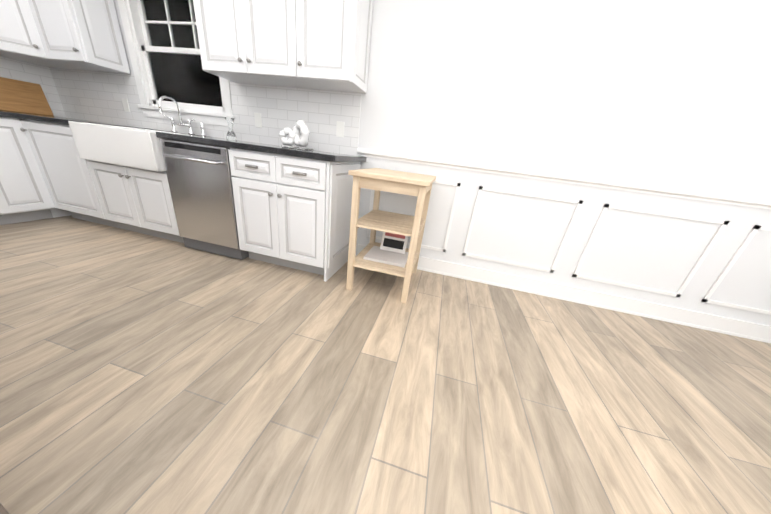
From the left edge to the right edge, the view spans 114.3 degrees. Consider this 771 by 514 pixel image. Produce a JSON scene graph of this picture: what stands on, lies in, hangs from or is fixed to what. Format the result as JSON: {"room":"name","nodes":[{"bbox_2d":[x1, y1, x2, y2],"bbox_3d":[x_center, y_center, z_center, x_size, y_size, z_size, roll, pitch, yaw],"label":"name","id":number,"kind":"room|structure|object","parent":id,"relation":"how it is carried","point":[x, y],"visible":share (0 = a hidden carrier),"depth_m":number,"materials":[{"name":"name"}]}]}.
{"room":"kitchen","nodes":[
{"label":"kitchen","id":0,"kind":"room"},
{"bbox_2d":[0,215,770,513],"bbox_3d":[-0.534,0.799,0.620,7.900,0.100,4.400,12,23,11],"label":"floor","id":1,"kind":"structure","parent":0,"point":[140,373],"depth_m":1.10,"materials":[{"name":"brown wood"}]},
{"bbox_2d":[0,503,9,513],"bbox_3d":[-1.666,0.292,0.227,1.384,0.870,0.830,12,23,11],"label":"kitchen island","id":2,"kind":"object","parent":1,"relation":"on","point":[3,510],"depth_m":0.60,"materials":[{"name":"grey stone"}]},
{"bbox_2d":[0,117,59,224],"bbox_3d":[-3.562,-0.729,2.072,0.609,0.888,0.653,12,23,11],"label":"base cabinet","id":3,"kind":"object","parent":1,"relation":"on","point":[25,195],"depth_m":2.20,"materials":[{"name":"white wood"}]},
{"bbox_2d":[20,119,103,224],"bbox_3d":[-2.810,-0.823,2.524,0.645,0.888,0.609,12,23,11],"label":"base cabinet","id":4,"kind":"object","parent":1,"relation":"on","point":[53,146],"depth_m":2.22,"materials":[{"name":"white wood"}]},
{"bbox_2d":[0,110,15,117],"bbox_3d":[-3.441,-1.238,2.110,0.628,0.040,1.136,12,23,11],"label":"countertop","id":5,"kind":"structure","parent":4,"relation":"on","point":[10,114],"depth_m":2.07,"materials":[{"name":"black stone"}]},
{"bbox_2d":[60,209,70,216],"bbox_3d":[-3.455,-0.957,2.650,0.513,0.888,0.601,12,23,11],"label":"base cabinet","id":6,"kind":"object","parent":1,"relation":"on","point":[62,212],"depth_m":2.57,"materials":[{"name":"white wood"}]},
{"bbox_2d":[84,159,183,242],"bbox_3d":[-2.100,-0.558,2.435,0.855,0.635,0.609,12,23,11],"label":"base cabinet","id":7,"kind":"object","parent":1,"relation":"on","point":[138,200],"depth_m":2.14,"materials":[{"name":"white wood"}]},
{"bbox_2d":[228,148,360,281],"bbox_3d":[-0.718,-0.393,2.126,0.775,0.888,0.609,12,23,11],"label":"base cabinet","id":8,"kind":"object","parent":1,"relation":"on","point":[292,212],"depth_m":1.84,"materials":[{"name":"white wood"}]},
{"bbox_2d":[14,112,366,161],"bbox_3d":[-1.946,-1.079,2.181,3.543,0.040,0.630,12,23,11],"label":"countertop","id":9,"kind":"structure","parent":8,"relation":"on","point":[280,150],"depth_m":1.79,"materials":[{"name":"black stone"}]},
{"bbox_2d":[0,77,53,115],"bbox_3d":[-3.608,-1.569,2.426,0.065,0.288,0.420,12,23,11],"label":"cutting board","id":10,"kind":"object","parent":9,"relation":"on","point":[22,96],"visible":0.96,"depth_m":2.46,"materials":[{"name":"brown wood"}]},
{"bbox_2d":[68,121,187,171],"bbox_3d":[-2.064,-0.960,2.187,0.811,0.280,0.545,12,23,11],"label":"farmhouse sink","id":11,"kind":"object","parent":9,"relation":"in","point":[139,148],"visible":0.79,"depth_m":1.93,"materials":[{"name":"white ceramic"}]},
{"bbox_2d":[158,95,205,135],"bbox_3d":[-1.931,-1.305,2.287,0.439,0.295,0.210,12,23,11],"label":"bridge faucet","id":12,"kind":"object","parent":9,"relation":"on","point":[172,119],"visible":1,"depth_m":2.36,"materials":[{"name":"silver metal"}]},
{"bbox_2d":[225,117,236,140],"bbox_3d":[-1.302,-1.075,2.095,0.080,0.166,0.080,12,23,11],"label":"glass vase","id":13,"kind":"object","parent":9,"relation":"on","point":[231,135],"visible":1,"depth_m":2.08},
{"bbox_2d":[279,120,312,150],"bbox_3d":[-0.696,-0.953,1.935,0.267,0.204,0.140,12,23,11],"label":"rings","id":14,"kind":"object","parent":9,"relation":"on","point":[300,127],"visible":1,"depth_m":1.92,"materials":[{"name":"white ceramic"}]},
{"bbox_2d":[159,139,248,259],"bbox_3d":[-1.388,-0.523,2.224,0.592,0.874,0.668,12,23,11],"label":"dishwasher","id":15,"kind":"object","parent":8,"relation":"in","point":[199,176],"visible":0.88,"depth_m":1.94,"materials":[{"name":"grey metal"}]},
{"bbox_2d":[346,168,435,302],"bbox_3d":[0.040,-0.196,1.925,0.505,0.858,0.615,12,23,11],"label":"cart","id":16,"kind":"object","parent":1,"relation":"on","point":[377,180],"visible":0.92,"depth_m":1.72,"materials":[{"name":"brown wood"}]},
{"bbox_2d":[363,232,408,267],"bbox_3d":[0.036,-0.117,1.975,0.320,0.243,0.309,12,23,11],"label":"magazines","id":17,"kind":"object","parent":16,"relation":"on","point":[390,250],"visible":0.65,"depth_m":2.04,"materials":[{"name":"white paper"}]},
{"bbox_2d":[113,0,770,325],"bbox_3d":[0.132,-1.117,2.052,7.600,2.470,0.150,12,23,11],"label":"wall","id":18,"kind":"structure","parent":0,"point":[673,93],"depth_m":1.75,"materials":[{"name":"white paint"}]},
{"bbox_2d":[0,48,83,69],"bbox_3d":[-3.231,-2.304,2.057,0.628,1.072,0.628,12,23,11],"label":"upper cabinet","id":19,"kind":"object","parent":18,"relation":"attached to","point":[13,55],"depth_m":2.34,"materials":[{"name":"white wood"}]},
{"bbox_2d":[28,0,129,73],"bbox_3d":[-2.663,-2.248,2.094,0.470,1.072,0.324,12,23,11],"label":"upper cabinet","id":20,"kind":"object","parent":18,"relation":"attached to","point":[77,34],"depth_m":2.12,"materials":[{"name":"white wood"}]},
{"bbox_2d":[117,0,234,126],"bbox_3d":[-1.853,-1.863,2.277,1.110,1.125,0.190,12,23,11],"label":"window","id":21,"kind":"structure","parent":18,"relation":"in","point":[162,40],"depth_m":2.31,"materials":[{"name":"white wood"}]},
{"bbox_2d":[49,67,361,155],"bbox_3d":[-1.885,-1.421,2.390,3.457,0.500,0.008,12,23,11],"label":"wall tile","id":22,"kind":"structure","parent":18,"relation":"attached to","point":[97,96],"depth_m":2.27,"materials":[{"name":"white tile"}]},
{"bbox_2d":[122,99,129,111],"bbox_3d":[-2.647,-1.547,2.540,0.070,0.116,0.004,12,23,11],"label":"wall outlet","id":23,"kind":"object","parent":22,"relation":"attached to","point":[125,103],"depth_m":2.54,"materials":[{"name":"white plastic"}]},
{"bbox_2d":[254,113,261,127],"bbox_3d":[-1.155,-1.240,2.256,0.070,0.116,0.004,12,23,11],"label":"wall outlet","id":24,"kind":"object","parent":22,"relation":"attached to","point":[258,123],"depth_m":2.25,"materials":[{"name":"white plastic"}]},
{"bbox_2d":[336,121,343,136],"bbox_3d":[-0.384,-1.081,2.110,0.070,0.116,0.004,12,23,11],"label":"wall outlet","id":25,"kind":"object","parent":22,"relation":"attached to","point":[339,127],"depth_m":2.11,"materials":[{"name":"white plastic"}]},
{"bbox_2d":[193,0,312,88],"bbox_3d":[-0.908,-1.887,1.760,0.800,1.072,0.324,12,23,11],"label":"upper cabinet","id":26,"kind":"object","parent":18,"relation":"attached to","point":[241,41],"depth_m":1.75,"materials":[{"name":"white wood"}]},
{"bbox_2d":[293,0,372,92],"bbox_3d":[-0.324,-1.767,1.650,0.412,1.072,0.324,12,23,11],"label":"upper cabinet","id":27,"kind":"object","parent":18,"relation":"attached to","point":[318,44],"depth_m":1.65,"materials":[{"name":"white wood"}]},
{"bbox_2d":[357,244,770,342],"bbox_3d":[1.677,0.334,2.099,4.065,0.130,0.022,12,23,11],"label":"baseboard","id":28,"kind":"structure","parent":18,"relation":"attached to","point":[716,323],"depth_m":2.04,"materials":[{"name":"white wood"}]},
{"bbox_2d":[357,148,770,314],"bbox_3d":[1.708,-0.168,1.894,4.130,0.775,0.030,12,23,11],"label":"trim","id":29,"kind":"structure","parent":18,"relation":"attached to","point":[747,201],"depth_m":1.87,"materials":[{"name":"white wood"}]},
{"bbox_3d":[-4.117,-1.146,0.837,0.150,2.470,4.400,12,23,11],"label":"wall","id":30,"kind":"structure","parent":0,"visible":0},
{"bbox_2d":[0,0,43,59],"bbox_3d":[-3.115,-2.217,1.882,0.328,1.070,0.328,12,23,11],"label":"upper cabinet","id":31,"kind":"object","parent":30,"relation":"attached to","point":[17,30],"depth_m":2.07,"materials":[{"name":"white wood"}]},
{"bbox_2d":[0,56,65,117],"bbox_3d":[-3.841,-1.577,1.392,0.008,1.100,2.660,12,23,11],"label":"wall tile","id":32,"kind":"structure","parent":30,"relation":"attached to","point":[14,69],"depth_m":2.54,"materials":[{"name":"white tile"}]}
]}

